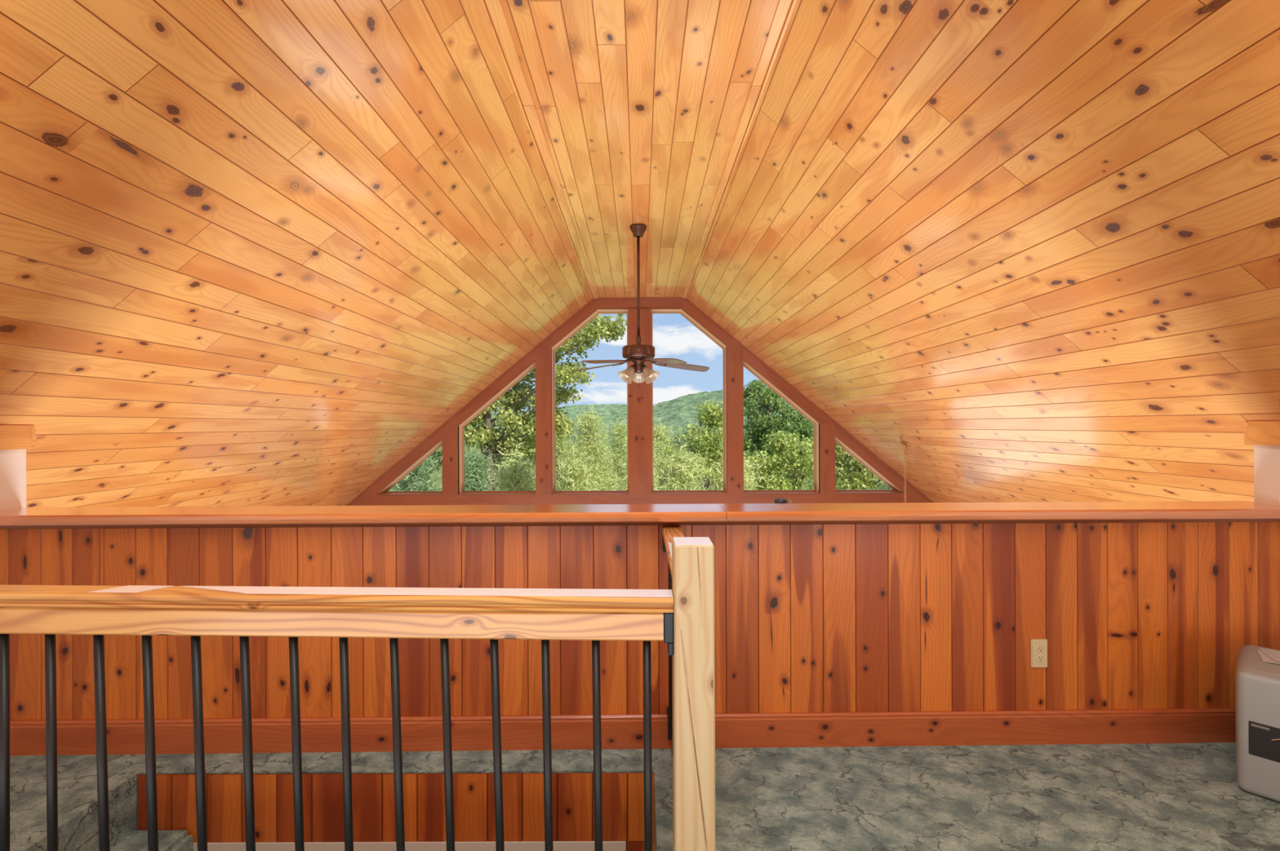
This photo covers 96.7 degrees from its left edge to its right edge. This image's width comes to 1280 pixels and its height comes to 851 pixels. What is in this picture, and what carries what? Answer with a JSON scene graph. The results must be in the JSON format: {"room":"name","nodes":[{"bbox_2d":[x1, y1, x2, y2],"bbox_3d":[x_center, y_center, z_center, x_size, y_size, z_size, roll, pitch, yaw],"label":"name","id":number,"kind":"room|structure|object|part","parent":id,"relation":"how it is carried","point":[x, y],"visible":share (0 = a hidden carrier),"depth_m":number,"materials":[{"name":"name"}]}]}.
{"room":"cabin loft","nodes":[
{"label":"cabin loft","id":0,"kind":"room"},
{"bbox_2d":[0,448,26,510],"bbox_3d":[-2.783,0.703,0.115,0.110,1.303,4.830,0,0,0],"label":"wall","id":1,"kind":"structure","parent":0,"point":[12,462],"depth_m":2.48,"materials":[{"name":"white paint"}]},
{"bbox_2d":[0,425,35,450],"bbox_3d":[-2.774,0.052,0.125,0.132,0.105,4.850,0,0,0],"label":"trim","id":2,"kind":"structure","parent":1,"relation":"attached to","point":[11,437],"depth_m":2.48,"materials":[{"name":"brown wood"}]},
{"bbox_2d":[137,773,654,850],"bbox_3d":[-1.247,2.651,2.234,2.949,2.597,0.066,0,0,0],"label":"wall","id":3,"kind":"structure","parent":0,"point":[373,797],"depth_m":2.21,"materials":[{"name":"brown wood"}]},
{"bbox_2d":[0,0,1279,507],"bbox_3d":[-0.014,-0.132,2.750,9.017,3.247,10.100,0,0,0],"label":"ceiling","id":4,"kind":"structure","parent":0,"point":[263,251],"depth_m":2.66,"materials":[{"name":"brown wood"}]},
{"bbox_2d":[480,0,796,298],"bbox_3d":[-0.006,-1.745,2.750,1.288,0.032,10.100,0,0,0],"label":"trim","id":5,"kind":"structure","parent":4,"relation":"attached to","point":[495,7],"depth_m":3.16,"materials":[{"name":"brown wood"}]},
{"bbox_2d":[571,223,709,383],"bbox_3d":[-0.002,-1.047,5.038,1.250,1.407,1.219,0,0,0],"label":"ceiling fan","id":6,"kind":"object","parent":4,"relation":"hanging from","point":[638,353],"visible":1,"depth_m":4.96,"materials":[{"name":"brown wood"}]},
{"bbox_3d":[-0.390,-0.527,5.154,0.479,0.077,0.135,0,0,21],"label":"blade","id":7,"kind":"part","parent":6,"relation":"part of","materials":[{"name":"brown wood"}]},
{"bbox_3d":[-0.275,-0.527,4.688,0.135,0.077,0.479,0,0,39],"label":"blade","id":8,"kind":"part","parent":6,"relation":"part of","materials":[{"name":"brown wood"}]},
{"bbox_3d":[-0.119,-0.441,4.929,0.149,0.153,0.139,0,0,0],"label":"lamp shade","id":9,"kind":"part","parent":6,"relation":"part of","materials":[{"name":"white glass"}]},
{"bbox_3d":[-0.014,-1.215,5.000,0.025,0.902,0.025,0,0,0],"label":"down rod","id":10,"kind":"part","parent":6,"relation":"part of","materials":[{"name":"brown metal"}]},
{"bbox_3d":[-0.011,-0.456,5.130,0.148,0.145,0.150,0,0,0],"label":"lamp shade","id":11,"kind":"part","parent":6,"relation":"part of","materials":[{"name":"white glass"}]},
{"bbox_3d":[0.097,-0.442,4.929,0.149,0.153,0.139,0,0,0],"label":"lamp shade","id":12,"kind":"part","parent":6,"relation":"part of","materials":[{"name":"white glass"}]},
{"bbox_3d":[0.204,-0.529,4.653,0.135,0.077,0.479,0,0,-33],"label":"blade","id":13,"kind":"part","parent":6,"relation":"part of","materials":[{"name":"brown wood"}]},
{"bbox_3d":[0.385,-0.530,5.098,0.479,0.077,0.135,0,0,-15],"label":"blade","id":14,"kind":"part","parent":6,"relation":"part of","materials":[{"name":"brown wood"}]},
{"bbox_2d":[900,440,910,502],"bbox_3d":[2.979,0.692,6.379,0.073,1.037,0.180,0,0,0],"label":"hanging chain","id":15,"kind":"object","parent":4,"relation":"hanging from","point":[904,443],"visible":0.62,"depth_m":6.38,"materials":[{"name":"gold metal"}]},
{"bbox_3d":[2.978,0.205,6.379,0.073,0.062,0.180,0,0,0],"label":"hook plate","id":16,"kind":"part","parent":15,"relation":"part of","materials":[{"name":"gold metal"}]},
{"bbox_2d":[0,522,1279,720],"bbox_3d":[0.011,0.865,2.383,5.498,0.960,0.003,0,0,-1],"label":"wall","id":17,"kind":"structure","parent":0,"point":[887,617],"depth_m":2.39,"materials":[{"name":"brown wood"}]},
{"bbox_2d":[9,708,1235,755],"bbox_3d":[0.004,1.276,2.372,5.461,0.137,0.016,0,0,-1],"label":"baseboard","id":18,"kind":"structure","parent":17,"relation":"attached to","point":[1191,726],"depth_m":2.37,"materials":[{"name":"brown wood"}]},
{"bbox_2d":[1031,639,1047,667],"bbox_3d":[1.683,0.961,2.397,0.069,0.119,0.009,0,0,-1],"label":"electrical outlet","id":19,"kind":"object","parent":17,"relation":"attached to","point":[1038,646],"visible":1,"depth_m":2.40,"materials":[{"name":"beige plastic"}]},
{"bbox_2d":[1036,655,1044,662],"bbox_3d":[1.685,0.981,2.394,0.033,0.028,0.004,0,0,-1],"label":"receptacle","id":20,"kind":"object","parent":19,"relation":"attached to","point":[1039,658],"depth_m":2.39,"materials":[{"name":"beige plastic"}]},
{"bbox_2d":[1036,645,1044,653],"bbox_3d":[1.685,0.942,2.394,0.033,0.028,0.004,0,0,-1],"label":"receptacle","id":21,"kind":"object","parent":19,"relation":"attached to","point":[1040,649],"depth_m":2.39,"materials":[{"name":"beige plastic"}]},
{"bbox_2d":[9,742,1279,850],"bbox_3d":[0.005,1.470,0.070,5.500,0.250,4.740,0,0,0],"label":"floor","id":22,"kind":"structure","parent":0,"point":[1133,797],"depth_m":2.08,"materials":[{"name":"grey carpet"}]},
{"bbox_2d":[110,831,192,850],"bbox_3d":[-1.387,2.089,1.815,1.124,1.052,0.763,0,0,0],"label":"stair","id":23,"kind":"structure","parent":22,"relation":"attached to","point":[168,841],"depth_m":2.15,"materials":[{"name":"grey carpet"}]},
{"bbox_2d":[0,585,673,850],"bbox_3d":[-1.321,0.866,1.338,2.798,0.965,0.068,0,0,2],"label":"stair railing","id":24,"kind":"object","parent":22,"relation":"on","point":[443,614],"visible":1,"depth_m":1.30,"materials":[{"name":"beige wood"}]},
{"bbox_3d":[-1.333,0.452,1.339,2.775,0.064,0.048,0,0,2],"label":"rail","id":25,"kind":"part","parent":24,"relation":"part of","materials":[{"name":"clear wood"}]},
{"bbox_3d":[-1.322,0.402,1.338,2.797,0.036,0.068,0,0,2],"label":"hand rail","id":26,"kind":"part","parent":24,"relation":"part of","materials":[{"name":"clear wood"}]},
{"bbox_2d":[671,537,715,850],"bbox_3d":[0.121,0.803,1.288,0.088,1.084,0.089,0,0,0],"label":"newel post","id":27,"kind":"object","parent":22,"relation":"on","point":[692,557],"visible":0.95,"depth_m":1.24,"materials":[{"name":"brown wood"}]},
{"bbox_2d":[661,526,684,756],"bbox_3d":[0.133,0.854,1.855,0.083,0.871,1.044,0,0,0],"label":"stair railing","id":28,"kind":"object","parent":27,"relation":"attached to","point":[668,532],"visible":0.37,"depth_m":2.15,"materials":[{"name":"beige wood"}]},
{"bbox_3d":[0.131,0.438,1.855,0.083,0.036,1.044,0,0,0],"label":"hand rail","id":29,"kind":"part","parent":28,"relation":"part of","materials":[{"name":"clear wood"}]},
{"bbox_2d":[1235,645,1279,802],"bbox_3d":[2.433,1.113,2.103,0.424,0.445,0.310,0,0,-42],"label":"appliance","id":30,"kind":"object","parent":22,"relation":"on","point":[1257,682],"visible":1,"depth_m":2.04,"materials":[{"name":"grey plastic"}]},
{"bbox_3d":[2.284,1.125,1.966,0.013,0.120,0.246,0,0,-42],"label":"control panel","id":31,"kind":"part","parent":30,"relation":"part of","materials":[{"name":"black plastic"}]},
{"bbox_2d":[1257,649,1279,664],"bbox_3d":[2.465,0.885,2.127,0.200,0.004,0.150,0,0,41],"label":"paper sheet","id":32,"kind":"object","parent":30,"relation":"on","point":[1265,658],"visible":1,"depth_m":2.17,"materials":[{"name":"white paper"}]},
{"bbox_2d":[1258,648,1279,662],"bbox_3d":[2.500,0.880,2.140,0.200,0.006,0.150,0,0,31],"label":"paper sheet","id":33,"kind":"object","parent":32,"relation":"on","point":[1274,655],"visible":1,"depth_m":2.20,"materials":[{"name":"white paper"}]},
{"bbox_2d":[1253,444,1279,506],"bbox_3d":[2.787,0.684,0.115,0.110,1.303,4.830,0,0,0],"label":"wall","id":34,"kind":"structure","parent":0,"point":[1266,458],"depth_m":2.48,"materials":[{"name":"white paint"}]},
{"bbox_2d":[1244,421,1279,445],"bbox_3d":[2.774,0.033,0.125,0.132,0.105,4.850,0,0,0],"label":"trim","id":35,"kind":"structure","parent":34,"relation":"attached to","point":[1255,433],"depth_m":2.48,"materials":[{"name":"brown wood"}]},
{"label":"wall","id":36,"kind":"structure","parent":0,"visible":0},
{"bbox_2d":[377,440,442,494],"bbox_3d":[-3.153,0.571,7.884,0.898,0.748,0.212,0,0,0],"label":"window","id":37,"kind":"structure","parent":36,"relation":"in","point":[384,491],"depth_m":7.94,"materials":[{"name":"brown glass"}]},
{"bbox_2d":[441,426,459,494],"bbox_3d":[-2.595,0.480,7.796,0.218,0.934,0.048,0,0,0],"label":"trim","id":38,"kind":"structure","parent":36,"relation":"attached to","point":[450,437],"depth_m":7.77,"materials":[{"name":"brown wood"}]},
{"bbox_2d":[345,298,597,506],"bbox_3d":[-2.211,-0.401,7.788,3.278,2.686,0.024,0,0,0],"label":"trim","id":39,"kind":"structure","parent":36,"relation":"attached to","point":[591,308],"depth_m":7.78,"materials":[{"name":"brown wood"}]},
{"bbox_2d":[457,361,535,494],"bbox_3d":[-1.957,0.034,7.884,1.061,1.814,0.212,0,0,0],"label":"window","id":40,"kind":"structure","parent":36,"relation":"in","point":[461,428],"depth_m":7.93,"materials":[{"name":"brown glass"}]},
{"bbox_2d":[535,348,552,494],"bbox_3d":[-1.318,-0.057,7.796,0.217,2.000,0.048,0,0,0],"label":"trim","id":41,"kind":"structure","parent":36,"relation":"attached to","point":[543,356],"depth_m":7.77,"materials":[{"name":"brown wood"}]},
{"bbox_2d":[551,309,628,494],"bbox_3d":[-0.684,-0.327,7.884,1.053,2.528,0.212,0,0,0],"label":"window","id":42,"kind":"structure","parent":36,"relation":"in","point":[597,312],"depth_m":7.95,"materials":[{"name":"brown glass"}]},
{"bbox_2d":[348,493,930,506],"bbox_3d":[0.004,1.085,7.787,8.457,0.300,0.026,0,0,0],"label":"trim","id":43,"kind":"structure","parent":36,"relation":"attached to","point":[769,498],"depth_m":7.77,"materials":[{"name":"brown wood"}]},
{"bbox_2d":[594,298,684,309],"bbox_3d":[-0.005,-1.672,7.788,1.252,0.158,0.024,0,0,0],"label":"trim","id":44,"kind":"structure","parent":36,"relation":"attached to","point":[608,304],"depth_m":7.78,"materials":[{"name":"brown wood"}]},
{"bbox_2d":[593,297,685,299],"bbox_3d":[-0.006,-1.741,7.781,1.252,0.020,0.038,0,0,0],"label":"trim","id":45,"kind":"structure","parent":36,"relation":"attached to","point":[598,298],"depth_m":7.76,"materials":[{"name":"brown wood"}]},
{"bbox_2d":[627,308,652,494],"bbox_3d":[0.000,-0.328,7.788,0.316,2.532,0.064,0,0,0],"label":"trim","id":46,"kind":"structure","parent":36,"relation":"attached to","point":[640,473],"depth_m":7.76,"materials":[{"name":"brown wood"}]},
{"bbox_2d":[651,309,727,493],"bbox_3d":[0.672,-0.332,7.884,1.028,2.528,0.212,0,0,0],"label":"window","id":47,"kind":"structure","parent":36,"relation":"in","point":[681,312],"depth_m":7.95,"materials":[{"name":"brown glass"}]},
{"bbox_2d":[726,346,743,493],"bbox_3d":[1.301,-0.075,7.796,0.227,2.018,0.048,0,0,0],"label":"trim","id":48,"kind":"structure","parent":36,"relation":"attached to","point":[735,354],"depth_m":7.77,"materials":[{"name":"brown wood"}]},
{"bbox_2d":[743,361,819,493],"bbox_3d":[1.936,0.016,7.884,1.042,1.824,0.212,0,0,0],"label":"window","id":49,"kind":"structure","parent":36,"relation":"in","point":[815,424],"depth_m":7.95,"materials":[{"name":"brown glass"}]},
{"bbox_2d":[681,298,933,502],"bbox_3d":[2.208,-0.416,7.788,3.278,2.686,0.024,0,0,0],"label":"trim","id":50,"kind":"structure","parent":36,"relation":"attached to","point":[687,308],"depth_m":7.78,"materials":[{"name":"brown wood"}]},
{"bbox_2d":[818,423,835,493],"bbox_3d":[2.563,0.450,7.796,0.208,0.960,0.048,0,0,0],"label":"trim","id":51,"kind":"structure","parent":36,"relation":"attached to","point":[827,431],"depth_m":7.77,"materials":[{"name":"brown wood"}]},
{"bbox_2d":[835,436,902,493],"bbox_3d":[3.136,0.533,7.884,0.938,0.782,0.212,0,0,0],"label":"window","id":52,"kind":"structure","parent":36,"relation":"in","point":[895,490],"depth_m":7.95,"materials":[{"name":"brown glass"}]},
{"bbox_3d":[0.003,0.992,2.457,5.460,1.205,0.218,0,0,0],"label":"wall","id":53,"kind":"structure","parent":0,"visible":0},
{"bbox_2d":[0,503,726,525],"bbox_3d":[-1.199,0.376,2.409,3.103,0.040,0.250,0,0,-1],"label":"trim","id":54,"kind":"structure","parent":53,"relation":"on","point":[704,513],"depth_m":2.30,"materials":[{"name":"brown wood"}]},
{"bbox_2d":[0,519,1279,529],"bbox_3d":[0.001,0.406,2.369,5.461,0.027,0.022,0,0,-1],"label":"trim","id":55,"kind":"structure","parent":53,"relation":"attached to","point":[1159,521],"depth_m":2.37,"materials":[{"name":"brown wood"}]},
{"bbox_2d":[774,498,791,503],"bbox_3d":[0.664,0.414,2.605,0.080,0.150,0.130,0,0,0],"label":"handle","id":56,"kind":"object","parent":53,"relation":"attached to","point":[776,500],"visible":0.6,"depth_m":2.62,"materials":[{"name":"black metal"}]},
{"bbox_2d":[718,501,1279,521],"bbox_3d":[1.552,0.367,2.446,2.403,0.040,0.250,0,0,-1],"label":"trim","id":57,"kind":"structure","parent":53,"relation":"on","point":[862,512],"depth_m":2.33,"materials":[{"name":"brown wood"}]},
{"label":"outside","id":58,"kind":"structure","parent":0,"visible":0},
{"bbox_2d":[389,443,880,491],"bbox_3d":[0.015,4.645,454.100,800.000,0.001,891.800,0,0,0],"label":"ground","id":59,"kind":"structure","parent":58,"point":[477,451],"depth_m":51.23,"materials":[{"name":"green plant"}]},
{"bbox_2d":[395,449,442,490],"bbox_3d":[-8.538,1.584,18.049,5.083,6.208,3.161,0,0,0],"label":"oak tree","id":60,"kind":"object","parent":59,"relation":"on","point":[438,454],"visible":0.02,"depth_m":17.85,"materials":[{"name":"green plant"}]},
{"bbox_2d":[466,417,535,488],"bbox_3d":[-3.918,2.176,17.196,2.512,4.976,1.791,0,0,15],"label":"tree","id":61,"kind":"object","parent":59,"relation":"on","point":[526,429],"visible":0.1,"depth_m":16.81,"materials":[{"name":"green plant"}]},
{"bbox_2d":[532,431,575,491],"bbox_3d":[-2.724,2.216,18.992,2.272,4.875,2.347,0,0,-13],"label":"pine tree","id":62,"kind":"object","parent":59,"relation":"on","point":[559,449],"visible":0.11,"depth_m":18.79,"materials":[{"name":"green plant"}]},
{"bbox_2d":[555,404,626,490],"bbox_3d":[-1.585,1.894,16.964,2.477,5.512,2.740,0,0,-42],"label":"pine tree","id":63,"kind":"object","parent":59,"relation":"on","point":[588,423],"visible":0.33,"depth_m":16.84,"materials":[{"name":"green plant"}]},
{"bbox_2d":[601,414,627,490],"bbox_3d":[-0.777,2.053,21.043,2.380,5.190,2.398,0,0,-40],"label":"pine tree","id":64,"kind":"object","parent":59,"relation":"on","point":[621,434],"visible":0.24,"depth_m":20.77,"materials":[{"name":"green plant"}]},
{"bbox_2d":[653,417,689,490],"bbox_3d":[0.696,2.190,18.013,2.454,4.905,2.489,0,0,33],"label":"pine tree","id":65,"kind":"object","parent":59,"relation":"on","point":[661,433],"visible":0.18,"depth_m":17.81,"materials":[{"name":"green plant"}]},
{"bbox_2d":[657,425,711,490],"bbox_3d":[1.486,2.301,22.041,2.865,4.678,2.743,0,0,37],"label":"pine tree","id":66,"kind":"object","parent":59,"relation":"on","point":[677,442],"visible":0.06,"depth_m":21.84,"materials":[{"name":"green plant"}]},
{"bbox_2d":[660,400,747,490],"bbox_3d":[1.797,1.956,15.887,2.448,5.387,1.738,0,0,0],"label":"birch tree","id":67,"kind":"object","parent":59,"relation":"on","point":[711,415],"visible":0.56,"depth_m":15.83,"materials":[{"name":"green plant"}]},
{"bbox_2d":[743,385,786,484],"bbox_3d":[5.083,1.219,23.916,2.636,6.818,2.510,0,0,36],"label":"pine tree","id":68,"kind":"object","parent":59,"relation":"on","point":[745,429],"visible":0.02,"depth_m":23.78,"materials":[{"name":"green plant"}]},
{"bbox_2d":[743,378,813,489],"bbox_3d":[4.753,1.503,19.114,3.627,6.285,2.684,0,0,0],"label":"maple tree","id":69,"kind":"object","parent":59,"relation":"on","point":[754,395],"visible":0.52,"depth_m":18.79,"materials":[{"name":"green plant"}]},
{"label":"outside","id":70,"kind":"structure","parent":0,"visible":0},
{"bbox_2d":[469,404,660,442],"bbox_3d":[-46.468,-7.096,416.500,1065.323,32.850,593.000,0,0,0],"label":"hill","id":71,"kind":"structure","parent":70,"point":[605,409],"depth_m":386.40,"materials":[{"name":"green plant"}]},
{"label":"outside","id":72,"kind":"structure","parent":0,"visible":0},
{"label":"terrace","id":73,"kind":"object","parent":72,"visible":0},
{"bbox_2d":[388,448,442,491],"bbox_3d":[-4.186,2.111,10.536,1.865,5.095,1.875,0,0,-44],"label":"pine tree","id":74,"kind":"object","parent":73,"relation":"on","point":[415,475],"visible":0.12,"depth_m":10.51,"materials":[{"name":"green plant"}]},
{"bbox_2d":[464,440,499,491],"bbox_3d":[-3.582,2.491,12.356,1.811,4.331,1.956,0,0,31],"label":"bush","id":75,"kind":"object","parent":73,"relation":"on","point":[471,482],"visible":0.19,"depth_m":12.30,"materials":[{"name":"green plant"}]},
{"bbox_2d":[475,435,558,491],"bbox_3d":[-2.206,2.391,9.958,1.581,4.523,1.510,0,0,-13],"label":"bush","id":76,"kind":"object","parent":73,"relation":"on","point":[510,485],"visible":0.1,"depth_m":9.90,"materials":[{"name":"green plant"}]},
{"bbox_2d":[464,314,626,491],"bbox_3d":[-3.168,0.274,14.183,5.947,8.784,3.111,0,0,11],"label":"maple tree","id":77,"kind":"object","parent":73,"relation":"on","point":[515,398],"visible":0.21,"depth_m":13.96,"materials":[{"name":"green plant"}]},
{"bbox_2d":[555,444,608,490],"bbox_3d":[-1.291,2.509,12.008,1.881,4.280,1.864,0,0,37],"label":"bush","id":78,"kind":"object","parent":73,"relation":"on","point":[577,470],"visible":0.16,"depth_m":11.90,"materials":[{"name":"green plant"}]},
{"bbox_2d":[613,437,670,490],"bbox_3d":[0.007,2.322,15.070,2.033,4.646,2.117,0,0,31],"label":"bush","id":79,"kind":"object","parent":73,"relation":"on","point":[625,485],"visible":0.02,"depth_m":14.95,"materials":[{"name":"green plant"}]},
{"bbox_2d":[653,427,715,490],"bbox_3d":[0.974,2.318,11.984,2.036,4.648,2.064,0,0,-41],"label":"pine tree","id":80,"kind":"object","parent":73,"relation":"on","point":[683,485],"visible":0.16,"depth_m":11.87,"materials":[{"name":"green plant"}]},
{"bbox_2d":[693,449,779,490],"bbox_3d":[1.679,2.351,9.985,1.600,4.578,1.551,0,0,14],"label":"bush","id":81,"kind":"object","parent":73,"relation":"on","point":[746,483],"visible":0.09,"depth_m":9.91,"materials":[{"name":"green plant"}]},
{"bbox_2d":[743,431,836,490],"bbox_3d":[3.209,2.380,12.975,2.273,4.536,1.521,0,0,0],"label":"maple tree","id":82,"kind":"object","parent":73,"relation":"on","point":[787,445],"visible":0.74,"depth_m":12.83,"materials":[{"name":"green plant"}]},
{"bbox_2d":[804,442,891,489],"bbox_3d":[6.671,2.388,15.265,4.205,4.499,2.225,0,0,-21],"label":"bush","id":83,"kind":"object","parent":73,"relation":"on","point":[860,478],"visible":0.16,"depth_m":14.61,"materials":[{"name":"green plant"}]},
{"bbox_2d":[864,474,892,489],"bbox_3d":[5.462,2.595,11.999,1.888,4.064,1.861,0,0,-9],"label":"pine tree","id":84,"kind":"object","parent":73,"relation":"on","point":[886,487],"visible":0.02,"depth_m":12.02,"materials":[{"name":"green plant"}]},
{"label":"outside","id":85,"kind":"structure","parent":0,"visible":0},
{"bbox_2d":[440,389,799,448],"bbox_3d":[147.293,-10.971,321.000,549.858,38.339,462.000,0,0,0],"label":"hill","id":86,"kind":"structure","parent":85,"point":[681,411],"depth_m":303.92,"materials":[{"name":"green plant"}]}
]}

